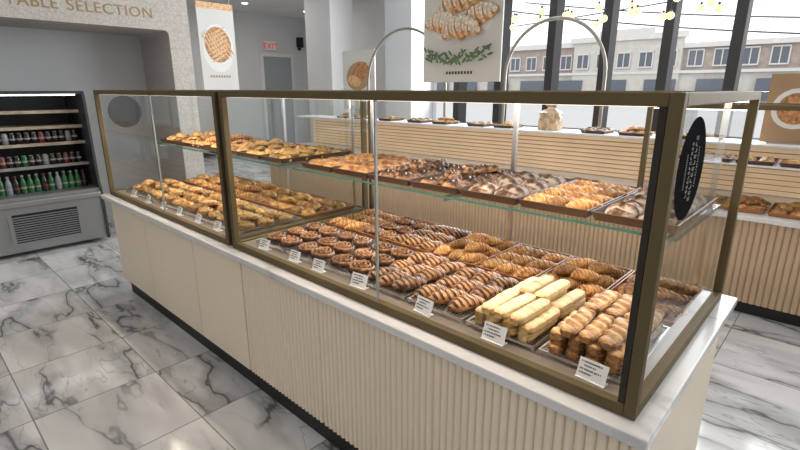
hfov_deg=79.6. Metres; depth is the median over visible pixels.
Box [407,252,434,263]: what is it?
croissant
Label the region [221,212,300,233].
wire cooling rack
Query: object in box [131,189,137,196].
price card
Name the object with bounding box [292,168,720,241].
glass shelf
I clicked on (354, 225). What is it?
croissant
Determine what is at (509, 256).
croissant
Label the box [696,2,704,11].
pendant lamp
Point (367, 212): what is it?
croissant
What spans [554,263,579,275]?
croissant
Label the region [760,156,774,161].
bun
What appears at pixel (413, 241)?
croissant
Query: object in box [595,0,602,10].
pendant lamp
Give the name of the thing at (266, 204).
serving tray
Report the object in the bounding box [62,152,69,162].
drink can
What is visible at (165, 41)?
surround
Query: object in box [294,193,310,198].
bread
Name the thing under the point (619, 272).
croissant
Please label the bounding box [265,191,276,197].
bun
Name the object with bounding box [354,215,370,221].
croissant
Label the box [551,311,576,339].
stick
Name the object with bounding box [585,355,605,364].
stick
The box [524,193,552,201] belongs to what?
croissant
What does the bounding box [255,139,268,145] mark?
bun
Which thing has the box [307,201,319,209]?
bun
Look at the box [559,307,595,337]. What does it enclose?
stick
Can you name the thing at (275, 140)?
bun
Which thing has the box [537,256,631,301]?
serving tray
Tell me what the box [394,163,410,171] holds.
pastry
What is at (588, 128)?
loaf
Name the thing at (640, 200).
loaf
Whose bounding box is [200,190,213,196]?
cinnamon roll
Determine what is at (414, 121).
serving tray
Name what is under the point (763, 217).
countertop
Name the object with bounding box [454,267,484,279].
croissant
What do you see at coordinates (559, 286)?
stick
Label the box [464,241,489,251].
croissant
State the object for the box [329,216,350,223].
croissant
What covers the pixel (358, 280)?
price card
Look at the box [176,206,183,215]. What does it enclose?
price card
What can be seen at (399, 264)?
croissant
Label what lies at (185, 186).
bread
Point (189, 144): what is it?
serving tray
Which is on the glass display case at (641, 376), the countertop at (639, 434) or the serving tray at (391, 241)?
the serving tray at (391, 241)
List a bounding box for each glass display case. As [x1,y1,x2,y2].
[93,90,367,245]
[218,90,761,420]
[637,102,799,187]
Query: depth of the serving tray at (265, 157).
2.40 m
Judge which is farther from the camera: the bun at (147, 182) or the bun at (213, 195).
the bun at (147, 182)
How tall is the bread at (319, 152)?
0.029 m
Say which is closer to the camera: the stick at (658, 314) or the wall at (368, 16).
the stick at (658, 314)
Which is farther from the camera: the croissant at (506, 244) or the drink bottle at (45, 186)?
the drink bottle at (45, 186)
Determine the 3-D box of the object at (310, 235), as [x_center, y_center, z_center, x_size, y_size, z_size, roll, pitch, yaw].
[-0.395,0.046,2.100,0.094,0.026,0.095,-13,20,-38]
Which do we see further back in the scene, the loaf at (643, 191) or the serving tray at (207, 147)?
the serving tray at (207, 147)
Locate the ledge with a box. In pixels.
[297,115,799,149]
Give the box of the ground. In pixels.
[436,102,764,137]
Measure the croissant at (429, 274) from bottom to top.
0.037 m
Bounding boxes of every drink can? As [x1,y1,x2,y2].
[0,134,8,144]
[0,157,6,168]
[6,157,14,167]
[8,133,16,144]
[13,156,21,167]
[15,133,23,143]
[20,155,28,166]
[23,132,30,143]
[28,155,35,165]
[30,132,37,142]
[35,154,42,165]
[37,132,44,142]
[42,154,49,164]
[44,131,51,142]
[49,153,56,163]
[51,131,58,141]
[55,153,62,163]
[57,131,64,141]
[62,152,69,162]
[64,130,71,140]
[69,152,75,162]
[71,130,77,140]
[75,151,82,161]
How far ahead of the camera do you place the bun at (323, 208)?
2.57 m
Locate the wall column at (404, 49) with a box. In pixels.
[385,0,432,119]
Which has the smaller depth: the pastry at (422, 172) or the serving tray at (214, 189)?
the pastry at (422, 172)
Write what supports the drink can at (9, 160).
on the fridge
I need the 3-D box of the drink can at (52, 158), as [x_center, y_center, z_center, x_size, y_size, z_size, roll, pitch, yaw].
[-3.065,-0.582,4.236,0.047,0.097,0.046,14,21,41]
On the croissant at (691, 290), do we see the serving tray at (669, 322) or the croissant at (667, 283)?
the croissant at (667, 283)
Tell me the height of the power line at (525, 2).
2.454 m
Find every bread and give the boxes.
[146,188,156,194]
[152,190,161,196]
[163,186,172,191]
[179,184,189,189]
[202,182,211,186]
[208,210,220,218]
[212,178,219,183]
[215,214,223,221]
[237,210,247,216]
[244,204,257,210]
[246,149,259,153]
[256,151,269,154]
[256,207,266,213]
[264,148,275,153]
[268,153,281,157]
[269,201,282,206]
[278,196,293,200]
[279,148,298,155]
[279,204,292,208]
[280,155,292,161]
[285,198,298,203]
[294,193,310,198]
[296,147,313,154]
[296,201,307,204]
[297,153,308,159]
[310,198,322,201]
[314,151,325,157]
[315,145,330,152]
[779,161,799,163]
[783,159,799,162]
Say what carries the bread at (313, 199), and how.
on the serving tray at (266, 204)
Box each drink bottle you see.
[0,178,5,195]
[5,177,13,194]
[12,176,20,194]
[20,175,27,193]
[27,174,34,192]
[34,174,41,191]
[41,173,48,190]
[48,172,55,189]
[55,172,62,188]
[61,171,68,187]
[68,170,75,187]
[74,170,81,186]
[81,169,87,185]
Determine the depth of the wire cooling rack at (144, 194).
2.99 m
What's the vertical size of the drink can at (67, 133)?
0.097 m
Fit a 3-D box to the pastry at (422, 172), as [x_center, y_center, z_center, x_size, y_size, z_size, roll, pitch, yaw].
[0.100,-0.204,1.903,0.102,0.034,0.068,-8,17,-25]
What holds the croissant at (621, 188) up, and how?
on the serving tray at (553, 208)
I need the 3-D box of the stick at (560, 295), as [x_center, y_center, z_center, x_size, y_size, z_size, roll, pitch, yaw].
[0.453,0.212,1.439,0.047,0.023,0.170,13,20,40]
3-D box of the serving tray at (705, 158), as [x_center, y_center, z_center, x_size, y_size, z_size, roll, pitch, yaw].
[2.085,-0.447,3.171,0.204,0.025,0.240,14,21,41]
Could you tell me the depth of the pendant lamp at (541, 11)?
4.41 m
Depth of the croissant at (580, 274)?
1.58 m
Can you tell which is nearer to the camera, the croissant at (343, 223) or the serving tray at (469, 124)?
the croissant at (343, 223)
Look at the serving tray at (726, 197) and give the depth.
3.11 m
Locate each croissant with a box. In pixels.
[198,142,215,146]
[199,135,212,140]
[205,136,215,141]
[230,135,239,139]
[231,139,247,142]
[237,134,253,138]
[237,184,252,189]
[237,192,255,196]
[243,185,262,191]
[253,182,268,185]
[256,190,272,194]
[259,183,276,188]
[269,187,279,191]
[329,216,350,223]
[336,219,359,226]
[344,213,364,219]
[344,221,369,229]
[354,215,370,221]
[359,208,382,215]
[361,216,384,224]
[367,266,398,280]
[369,212,387,216]
[378,214,399,219]
[379,271,410,285]
[389,259,415,270]
[391,276,426,290]
[393,234,419,242]
[400,264,431,275]
[402,237,431,246]
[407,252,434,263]
[411,230,432,236]
[414,267,445,281]
[414,284,447,298]
[416,240,443,250]
[420,256,448,267]
[422,232,444,240]
[425,225,447,232]
[428,288,468,304]
[434,235,455,243]
[434,244,458,255]
[434,262,465,273]
[436,227,459,234]
[436,275,467,288]
[448,230,471,239]
[448,249,469,259]
[448,294,485,312]
[450,238,474,247]
[452,280,484,293]
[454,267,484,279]
[459,252,487,263]
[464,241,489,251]
[465,232,487,240]
[469,285,503,300]
[471,271,501,284]
[476,235,502,244]
[478,247,500,256]
[479,257,511,268]
[486,277,518,289]
[493,240,515,250]
[494,262,521,273]
[496,251,520,261]
[509,245,532,254]
[511,255,539,266]
[513,266,542,278]
[522,248,549,259]
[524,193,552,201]
[525,259,557,270]
[538,273,565,281]
[540,187,570,195]
[541,252,568,262]
[542,195,574,205]
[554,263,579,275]
[555,183,580,191]
[560,277,585,290]
[562,191,590,197]
[566,198,602,209]
[568,257,594,268]
[569,180,595,186]
[570,268,600,280]
[575,185,600,193]
[575,283,605,296]
[581,194,613,203]
[585,273,616,287]
[588,261,615,273]
[591,182,614,187]
[591,188,629,197]
[602,266,626,278]
[605,185,637,192]
[618,282,628,293]
[624,281,634,294]
[626,126,634,130]
[626,274,634,282]
[634,126,644,130]
[656,286,679,300]
[656,302,688,318]
[659,277,688,289]
[660,293,692,306]
[669,284,703,294]
[739,204,750,208]
[741,195,750,199]
[745,199,762,204]
[747,205,766,210]
[748,196,764,200]
[761,200,771,205]
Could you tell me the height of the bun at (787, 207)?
0.040 m
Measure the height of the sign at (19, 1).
0.083 m
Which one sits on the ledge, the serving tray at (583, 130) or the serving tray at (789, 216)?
the serving tray at (583, 130)
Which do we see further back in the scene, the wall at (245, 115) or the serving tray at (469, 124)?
the wall at (245, 115)
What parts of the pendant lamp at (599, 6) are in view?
globe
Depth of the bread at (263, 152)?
2.49 m
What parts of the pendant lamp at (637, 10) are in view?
globe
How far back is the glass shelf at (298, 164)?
2.45 m
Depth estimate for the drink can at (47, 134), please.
4.18 m
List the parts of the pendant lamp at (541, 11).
globe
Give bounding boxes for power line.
[512,11,799,33]
[516,2,666,26]
[525,2,799,17]
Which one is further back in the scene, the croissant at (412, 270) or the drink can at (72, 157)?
the drink can at (72, 157)
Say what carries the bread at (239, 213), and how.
on the wire cooling rack at (203, 216)
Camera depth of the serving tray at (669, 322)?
1.47 m
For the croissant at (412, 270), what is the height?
0.034 m
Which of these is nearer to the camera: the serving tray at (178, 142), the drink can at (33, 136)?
the serving tray at (178, 142)
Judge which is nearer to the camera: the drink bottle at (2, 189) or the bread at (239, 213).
the bread at (239, 213)
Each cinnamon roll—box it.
[157,193,170,199]
[165,195,179,201]
[168,188,183,195]
[183,192,196,198]
[188,204,204,210]
[189,187,202,193]
[197,207,212,214]
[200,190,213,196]
[201,200,217,205]
[208,201,221,207]
[217,204,222,210]
[236,200,248,207]
[239,212,256,220]
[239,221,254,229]
[248,214,261,221]
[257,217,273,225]
[264,210,280,217]
[275,213,292,221]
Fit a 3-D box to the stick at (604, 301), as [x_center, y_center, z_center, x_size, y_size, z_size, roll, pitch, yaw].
[0.564,0.210,1.329,0.047,0.023,0.161,13,20,42]
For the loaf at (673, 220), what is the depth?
1.22 m
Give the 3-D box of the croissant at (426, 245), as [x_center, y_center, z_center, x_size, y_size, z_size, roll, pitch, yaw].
[0.120,0.084,1.986,0.128,0.035,0.068,-9,18,-29]
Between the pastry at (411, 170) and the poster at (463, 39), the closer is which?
the pastry at (411, 170)
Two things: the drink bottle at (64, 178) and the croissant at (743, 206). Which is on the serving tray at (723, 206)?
the croissant at (743, 206)
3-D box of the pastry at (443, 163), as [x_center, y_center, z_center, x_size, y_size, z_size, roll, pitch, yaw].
[0.176,-0.260,2.024,0.062,0.038,0.108,2,16,7]
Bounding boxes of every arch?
[367,27,446,117]
[501,16,606,127]
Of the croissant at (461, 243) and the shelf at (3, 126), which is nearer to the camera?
the croissant at (461, 243)
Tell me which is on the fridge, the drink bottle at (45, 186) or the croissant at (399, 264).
the drink bottle at (45, 186)
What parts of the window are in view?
frame rail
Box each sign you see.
[9,0,151,17]
[263,41,277,50]
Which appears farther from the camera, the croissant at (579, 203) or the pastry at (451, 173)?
the pastry at (451, 173)
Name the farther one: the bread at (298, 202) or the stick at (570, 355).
the bread at (298, 202)
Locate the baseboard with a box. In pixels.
[203,142,304,156]
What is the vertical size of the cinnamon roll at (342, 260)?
0.028 m
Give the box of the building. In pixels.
[437,27,799,102]
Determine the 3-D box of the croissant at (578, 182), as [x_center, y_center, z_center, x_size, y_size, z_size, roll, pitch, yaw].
[0.636,-0.143,1.688,0.132,0.034,0.055,-4,16,-15]
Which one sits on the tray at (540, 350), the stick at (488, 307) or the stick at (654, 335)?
the stick at (654, 335)
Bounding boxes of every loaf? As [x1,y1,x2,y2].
[469,182,499,193]
[492,175,521,185]
[494,184,529,197]
[514,171,539,180]
[519,179,548,192]
[536,175,566,186]
[584,127,594,131]
[594,128,608,130]
[605,201,643,218]
[622,195,646,209]
[635,188,647,194]
[638,208,681,224]
[671,199,695,217]
[672,193,707,208]
[713,153,731,158]
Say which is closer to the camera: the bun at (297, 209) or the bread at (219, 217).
the bread at (219, 217)
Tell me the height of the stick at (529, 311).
0.022 m
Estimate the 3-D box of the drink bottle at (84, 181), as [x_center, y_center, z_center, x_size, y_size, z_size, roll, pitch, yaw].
[-2.896,-0.436,4.398,0.047,0.152,0.046,14,21,41]
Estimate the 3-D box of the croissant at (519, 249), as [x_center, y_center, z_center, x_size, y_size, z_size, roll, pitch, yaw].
[0.492,0.100,1.922,0.129,0.040,0.063,-2,16,-6]
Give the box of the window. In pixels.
[434,0,758,139]
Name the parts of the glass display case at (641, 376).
post, rail, rail, post, rail, rail, rail, rail, post, rail, rail, glass pane, post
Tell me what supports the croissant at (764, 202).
on the serving tray at (723, 206)
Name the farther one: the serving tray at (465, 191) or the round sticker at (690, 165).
the serving tray at (465, 191)
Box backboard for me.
[313,118,799,198]
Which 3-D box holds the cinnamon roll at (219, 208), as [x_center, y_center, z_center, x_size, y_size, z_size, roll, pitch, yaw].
[-0.956,-0.099,2.607,0.080,0.028,0.085,5,16,16]
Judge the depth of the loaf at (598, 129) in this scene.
3.90 m
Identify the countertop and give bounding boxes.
[101,193,737,449]
[295,142,799,228]
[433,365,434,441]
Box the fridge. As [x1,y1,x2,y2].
[0,91,110,256]
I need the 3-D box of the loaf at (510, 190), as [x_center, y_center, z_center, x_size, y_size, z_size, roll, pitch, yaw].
[0.364,-0.111,1.553,0.151,0.045,0.095,-14,21,-40]
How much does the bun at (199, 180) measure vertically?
0.038 m
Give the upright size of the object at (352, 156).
0.031 m
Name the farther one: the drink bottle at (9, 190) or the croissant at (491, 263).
the drink bottle at (9, 190)
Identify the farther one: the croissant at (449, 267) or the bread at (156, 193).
the bread at (156, 193)
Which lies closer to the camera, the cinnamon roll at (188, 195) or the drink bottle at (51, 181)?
the cinnamon roll at (188, 195)
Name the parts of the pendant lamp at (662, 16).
globe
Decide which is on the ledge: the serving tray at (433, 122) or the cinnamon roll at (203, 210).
the serving tray at (433, 122)
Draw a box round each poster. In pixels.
[195,0,238,89]
[342,49,375,115]
[423,0,504,81]
[759,73,799,144]
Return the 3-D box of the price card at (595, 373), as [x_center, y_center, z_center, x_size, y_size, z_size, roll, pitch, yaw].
[0.438,0.335,1.096,0.024,0.044,0.068,-14,21,-41]
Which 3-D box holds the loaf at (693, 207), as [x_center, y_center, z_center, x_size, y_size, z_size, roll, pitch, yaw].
[0.782,-0.055,1.355,0.084,0.044,0.139,14,21,41]
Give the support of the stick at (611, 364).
on the stick at (611, 370)
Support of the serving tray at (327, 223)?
on the glass display case at (641, 376)
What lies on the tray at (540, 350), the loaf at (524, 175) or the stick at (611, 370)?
the stick at (611, 370)
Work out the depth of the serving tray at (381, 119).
5.51 m
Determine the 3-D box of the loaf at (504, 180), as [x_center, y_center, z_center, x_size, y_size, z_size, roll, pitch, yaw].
[0.387,-0.155,1.710,0.132,0.045,0.096,-5,17,-19]
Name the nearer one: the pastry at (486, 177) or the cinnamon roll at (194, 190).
the pastry at (486, 177)
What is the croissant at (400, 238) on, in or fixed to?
on the serving tray at (391, 241)
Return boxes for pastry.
[379,169,400,177]
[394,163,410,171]
[395,171,420,179]
[401,169,418,172]
[408,159,428,169]
[417,169,436,176]
[421,176,446,184]
[431,167,450,173]
[434,158,448,167]
[441,178,469,187]
[445,169,461,179]
[448,164,464,169]
[454,165,474,175]
[462,175,483,184]
[474,164,499,173]
[477,173,499,180]
[490,170,512,176]
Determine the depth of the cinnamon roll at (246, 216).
2.31 m
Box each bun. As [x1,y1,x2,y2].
[133,184,141,189]
[138,185,150,191]
[142,179,153,184]
[149,181,159,186]
[155,183,167,188]
[162,178,173,183]
[167,135,175,139]
[171,181,184,186]
[172,198,185,204]
[176,132,186,137]
[180,200,193,207]
[189,177,197,182]
[190,195,203,201]
[191,131,203,136]
[194,179,205,183]
[197,174,207,178]
[199,197,211,203]
[204,130,214,135]
[209,192,220,198]
[215,194,221,201]
[231,145,239,150]
[237,147,249,150]
[240,141,252,147]
[244,180,255,184]
[250,194,262,200]
[253,145,265,149]
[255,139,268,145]
[259,197,272,202]
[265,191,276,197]
[268,143,281,147]
[269,138,281,144]
[275,194,285,199]
[276,188,288,194]
[284,142,295,146]
[290,191,300,196]
[291,205,303,212]
[301,208,315,214]
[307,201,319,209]
[318,205,331,211]
[322,198,335,205]
[333,202,345,208]
[759,158,773,161]
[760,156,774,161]
[770,209,787,214]
[778,204,793,210]
[789,202,799,208]
[791,211,799,215]
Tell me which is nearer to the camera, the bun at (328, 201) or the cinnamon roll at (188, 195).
the bun at (328, 201)
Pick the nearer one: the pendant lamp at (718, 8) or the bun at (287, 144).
the bun at (287, 144)
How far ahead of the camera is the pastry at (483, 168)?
1.86 m
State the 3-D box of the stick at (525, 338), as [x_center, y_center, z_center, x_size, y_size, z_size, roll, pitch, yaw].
[0.376,0.274,1.302,0.046,0.023,0.176,14,21,41]
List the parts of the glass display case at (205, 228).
post, rail, rail, rail, post, edge trim, rail, rail, post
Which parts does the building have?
window trim, cornice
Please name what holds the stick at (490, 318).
on the stick
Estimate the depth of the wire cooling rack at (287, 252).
1.92 m
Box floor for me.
[0,155,799,449]
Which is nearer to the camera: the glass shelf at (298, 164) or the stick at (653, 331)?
the stick at (653, 331)
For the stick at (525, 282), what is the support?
on the stick
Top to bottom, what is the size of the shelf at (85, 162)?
0.026 m
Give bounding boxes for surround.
[0,0,204,182]
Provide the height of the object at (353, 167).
0.027 m
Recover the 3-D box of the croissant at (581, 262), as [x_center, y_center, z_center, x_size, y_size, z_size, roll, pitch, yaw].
[0.646,0.134,1.710,0.109,0.036,0.065,0,16,-2]
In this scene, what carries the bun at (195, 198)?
on the wire cooling rack at (167, 204)
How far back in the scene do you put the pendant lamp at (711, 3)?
3.66 m
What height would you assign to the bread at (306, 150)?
0.037 m
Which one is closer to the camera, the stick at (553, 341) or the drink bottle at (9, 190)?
the stick at (553, 341)
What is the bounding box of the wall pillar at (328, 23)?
[304,0,354,141]
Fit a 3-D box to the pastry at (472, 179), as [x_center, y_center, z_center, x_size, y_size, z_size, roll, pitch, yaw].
[0.259,-0.165,1.758,0.107,0.037,0.066,-7,17,-23]
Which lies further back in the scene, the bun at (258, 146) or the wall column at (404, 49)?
the wall column at (404, 49)
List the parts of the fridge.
panel, panel, panel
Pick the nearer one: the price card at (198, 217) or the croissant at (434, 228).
the croissant at (434, 228)
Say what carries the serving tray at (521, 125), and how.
on the ledge
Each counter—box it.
[111,203,718,449]
[270,158,799,326]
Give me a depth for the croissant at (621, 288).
1.54 m
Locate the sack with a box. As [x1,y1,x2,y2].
[537,104,562,130]
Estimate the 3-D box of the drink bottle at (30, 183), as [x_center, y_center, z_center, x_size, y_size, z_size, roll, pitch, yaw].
[-3.169,-0.356,4.116,0.047,0.152,0.046,14,21,41]
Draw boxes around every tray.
[159,138,197,143]
[173,139,196,146]
[182,176,240,186]
[187,138,262,148]
[195,178,253,189]
[202,140,269,151]
[210,181,258,192]
[231,142,301,155]
[236,186,287,199]
[238,145,314,159]
[243,189,308,205]
[259,148,350,163]
[261,194,325,211]
[282,199,354,218]
[300,154,396,171]
[323,210,403,232]
[331,158,433,178]
[354,216,437,242]
[367,163,474,185]
[378,118,404,120]
[388,224,473,252]
[407,120,433,122]
[409,170,518,194]
[429,238,520,267]
[431,121,459,124]
[458,174,576,204]
[466,123,496,126]
[475,244,571,282]
[493,124,523,127]
[518,180,640,217]
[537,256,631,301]
[538,325,670,382]
[580,129,615,133]
[590,191,717,233]
[610,271,703,326]
[618,132,652,136]
[704,155,737,161]
[713,196,728,207]
[722,203,768,214]
[735,157,779,165]
[767,203,799,219]
[780,159,799,167]
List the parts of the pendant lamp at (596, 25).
globe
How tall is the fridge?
1.310 m
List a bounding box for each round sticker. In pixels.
[108,96,141,126]
[674,116,705,219]
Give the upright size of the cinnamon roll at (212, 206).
0.027 m
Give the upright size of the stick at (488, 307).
0.023 m
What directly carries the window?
in the wall at (368, 16)
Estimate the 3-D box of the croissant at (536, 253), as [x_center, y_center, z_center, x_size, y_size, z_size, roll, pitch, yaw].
[0.537,0.111,1.882,0.126,0.036,0.064,0,16,0]
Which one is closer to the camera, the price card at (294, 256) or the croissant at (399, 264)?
the croissant at (399, 264)
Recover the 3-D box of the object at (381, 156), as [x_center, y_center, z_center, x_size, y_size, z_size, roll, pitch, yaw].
[-0.091,-0.325,2.339,0.089,0.029,0.085,-13,20,-38]
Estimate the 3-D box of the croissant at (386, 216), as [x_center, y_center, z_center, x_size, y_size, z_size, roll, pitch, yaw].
[-0.061,-0.040,2.423,0.124,0.036,0.061,-4,16,-13]
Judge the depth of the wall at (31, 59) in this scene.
4.75 m
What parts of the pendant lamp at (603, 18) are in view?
globe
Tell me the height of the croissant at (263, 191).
0.033 m
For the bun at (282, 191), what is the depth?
2.92 m
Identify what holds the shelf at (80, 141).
attached to the fridge
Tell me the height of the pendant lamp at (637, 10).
0.986 m
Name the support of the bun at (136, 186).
on the wire cooling rack at (129, 189)
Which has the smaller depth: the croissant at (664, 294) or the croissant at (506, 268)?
the croissant at (664, 294)
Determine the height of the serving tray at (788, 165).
0.025 m
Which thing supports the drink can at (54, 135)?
on the fridge
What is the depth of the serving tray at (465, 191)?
1.54 m
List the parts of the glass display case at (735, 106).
post, rail, rail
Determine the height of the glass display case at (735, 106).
0.639 m
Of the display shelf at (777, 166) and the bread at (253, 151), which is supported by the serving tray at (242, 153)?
the bread at (253, 151)
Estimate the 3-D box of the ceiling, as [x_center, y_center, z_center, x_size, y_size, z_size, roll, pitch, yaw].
[-2.476,-2.905,4.372,18.000,0.080,12.000,14,21,41]
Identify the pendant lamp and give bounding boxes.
[510,12,515,29]
[513,1,519,21]
[539,2,544,14]
[568,2,574,17]
[593,18,599,28]
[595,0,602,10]
[600,0,606,21]
[628,0,634,9]
[628,4,633,15]
[633,0,640,14]
[659,0,666,19]
[666,0,674,19]
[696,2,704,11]
[707,0,715,7]
[714,2,723,12]
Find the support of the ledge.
attached to the backboard
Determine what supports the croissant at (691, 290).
on the serving tray at (669, 322)
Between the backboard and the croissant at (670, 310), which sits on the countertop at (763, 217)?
the backboard
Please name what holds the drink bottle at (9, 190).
on the fridge
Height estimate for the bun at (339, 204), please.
0.035 m
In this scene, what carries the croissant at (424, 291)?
on the wire cooling rack at (410, 299)
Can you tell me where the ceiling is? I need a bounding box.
[186,0,304,18]
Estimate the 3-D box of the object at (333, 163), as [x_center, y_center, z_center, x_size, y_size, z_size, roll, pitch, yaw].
[-0.293,-0.263,2.123,0.078,0.028,0.086,10,18,31]
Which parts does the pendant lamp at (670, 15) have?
globe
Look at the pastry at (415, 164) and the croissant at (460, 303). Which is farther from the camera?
the pastry at (415, 164)
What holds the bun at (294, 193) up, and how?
on the serving tray at (262, 195)
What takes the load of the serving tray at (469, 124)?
on the ledge
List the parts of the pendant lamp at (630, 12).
globe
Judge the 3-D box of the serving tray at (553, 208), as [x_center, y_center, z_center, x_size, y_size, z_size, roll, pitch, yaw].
[0.585,-0.091,1.536,0.216,0.025,0.440,14,21,41]
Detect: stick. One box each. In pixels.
[475,305,486,318]
[475,315,486,324]
[481,288,519,314]
[486,314,502,322]
[493,293,535,318]
[502,316,516,328]
[503,326,518,335]
[509,298,550,325]
[513,277,536,289]
[517,318,557,342]
[518,306,559,334]
[519,275,553,294]
[534,279,569,299]
[548,342,567,353]
[549,290,566,303]
[550,335,568,346]
[551,289,584,312]
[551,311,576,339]
[558,298,585,319]
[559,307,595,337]
[566,348,585,360]
[568,317,595,346]
[568,342,585,353]
[578,293,601,309]
[579,314,614,343]
[585,341,603,353]
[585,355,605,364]
[586,290,619,313]
[586,350,606,359]
[595,298,619,317]
[598,317,628,350]
[604,360,621,373]
[606,294,632,318]
[606,356,622,369]
[607,340,625,362]
[624,303,656,318]
[650,322,662,340]
[651,320,661,334]
[652,308,664,329]
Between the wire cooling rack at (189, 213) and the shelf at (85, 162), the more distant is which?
the shelf at (85, 162)
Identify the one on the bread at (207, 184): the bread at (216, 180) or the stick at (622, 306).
the bread at (216, 180)
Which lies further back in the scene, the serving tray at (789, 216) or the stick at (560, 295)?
the serving tray at (789, 216)
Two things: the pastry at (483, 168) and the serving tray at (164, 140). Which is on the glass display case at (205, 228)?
the serving tray at (164, 140)
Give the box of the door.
[259,53,297,142]
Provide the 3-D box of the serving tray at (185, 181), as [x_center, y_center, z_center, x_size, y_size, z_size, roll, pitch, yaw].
[-1.351,-0.321,3.453,0.204,0.023,0.345,14,21,41]
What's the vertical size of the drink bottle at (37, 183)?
0.152 m
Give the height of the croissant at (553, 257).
0.034 m
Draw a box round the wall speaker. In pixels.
[296,37,303,50]
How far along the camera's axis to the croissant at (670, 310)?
1.39 m
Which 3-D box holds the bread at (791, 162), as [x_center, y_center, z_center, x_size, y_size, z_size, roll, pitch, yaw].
[2.342,-0.370,2.875,0.109,0.028,0.060,10,19,32]
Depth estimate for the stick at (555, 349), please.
1.19 m
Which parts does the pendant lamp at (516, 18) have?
globe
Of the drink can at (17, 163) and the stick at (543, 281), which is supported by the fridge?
the drink can at (17, 163)
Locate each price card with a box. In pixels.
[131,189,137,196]
[145,195,151,202]
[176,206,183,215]
[194,213,202,223]
[213,220,222,231]
[258,238,270,250]
[288,249,301,263]
[311,258,325,272]
[349,272,368,289]
[413,295,433,317]
[480,321,507,346]
[574,356,609,388]
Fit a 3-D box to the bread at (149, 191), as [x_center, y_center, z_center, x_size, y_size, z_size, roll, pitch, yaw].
[-1.560,-0.215,3.014,0.112,0.031,0.060,14,21,40]
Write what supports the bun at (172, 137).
on the serving tray at (164, 140)
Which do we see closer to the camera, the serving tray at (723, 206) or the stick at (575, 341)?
the stick at (575, 341)
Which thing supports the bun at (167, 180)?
on the bun at (176, 184)
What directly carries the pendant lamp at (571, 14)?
hanging from the ceiling
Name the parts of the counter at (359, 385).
panel, flat panel, flat panel, flat panel, fluted panel, fluted panel, fluted panel, panel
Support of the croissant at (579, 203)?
on the serving tray at (553, 208)
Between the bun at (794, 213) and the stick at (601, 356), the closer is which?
the stick at (601, 356)
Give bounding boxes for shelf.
[0,109,77,114]
[0,123,81,130]
[0,139,84,148]
[0,159,88,171]
[153,142,305,166]
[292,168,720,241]
[679,158,799,170]
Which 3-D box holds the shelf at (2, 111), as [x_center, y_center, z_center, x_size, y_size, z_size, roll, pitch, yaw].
[-3.587,-0.898,3.864,0.395,0.026,1.630,14,21,41]
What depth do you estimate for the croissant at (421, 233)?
2.12 m
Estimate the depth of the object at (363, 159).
2.25 m
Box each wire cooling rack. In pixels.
[126,183,191,195]
[137,185,195,200]
[150,194,208,203]
[166,199,215,209]
[182,200,256,216]
[201,205,272,223]
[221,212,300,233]
[256,225,345,252]
[285,234,380,262]
[324,245,416,277]
[367,264,466,300]
[407,279,504,323]
[466,306,581,351]
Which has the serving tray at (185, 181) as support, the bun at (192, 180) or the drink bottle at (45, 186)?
the bun at (192, 180)
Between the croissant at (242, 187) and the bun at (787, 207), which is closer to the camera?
the bun at (787, 207)
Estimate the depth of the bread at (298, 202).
2.71 m
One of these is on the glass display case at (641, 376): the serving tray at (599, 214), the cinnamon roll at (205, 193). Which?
the serving tray at (599, 214)
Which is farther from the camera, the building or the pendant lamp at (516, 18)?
the building
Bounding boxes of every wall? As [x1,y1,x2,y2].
[0,26,159,222]
[187,4,310,151]
[352,0,385,117]
[432,82,436,119]

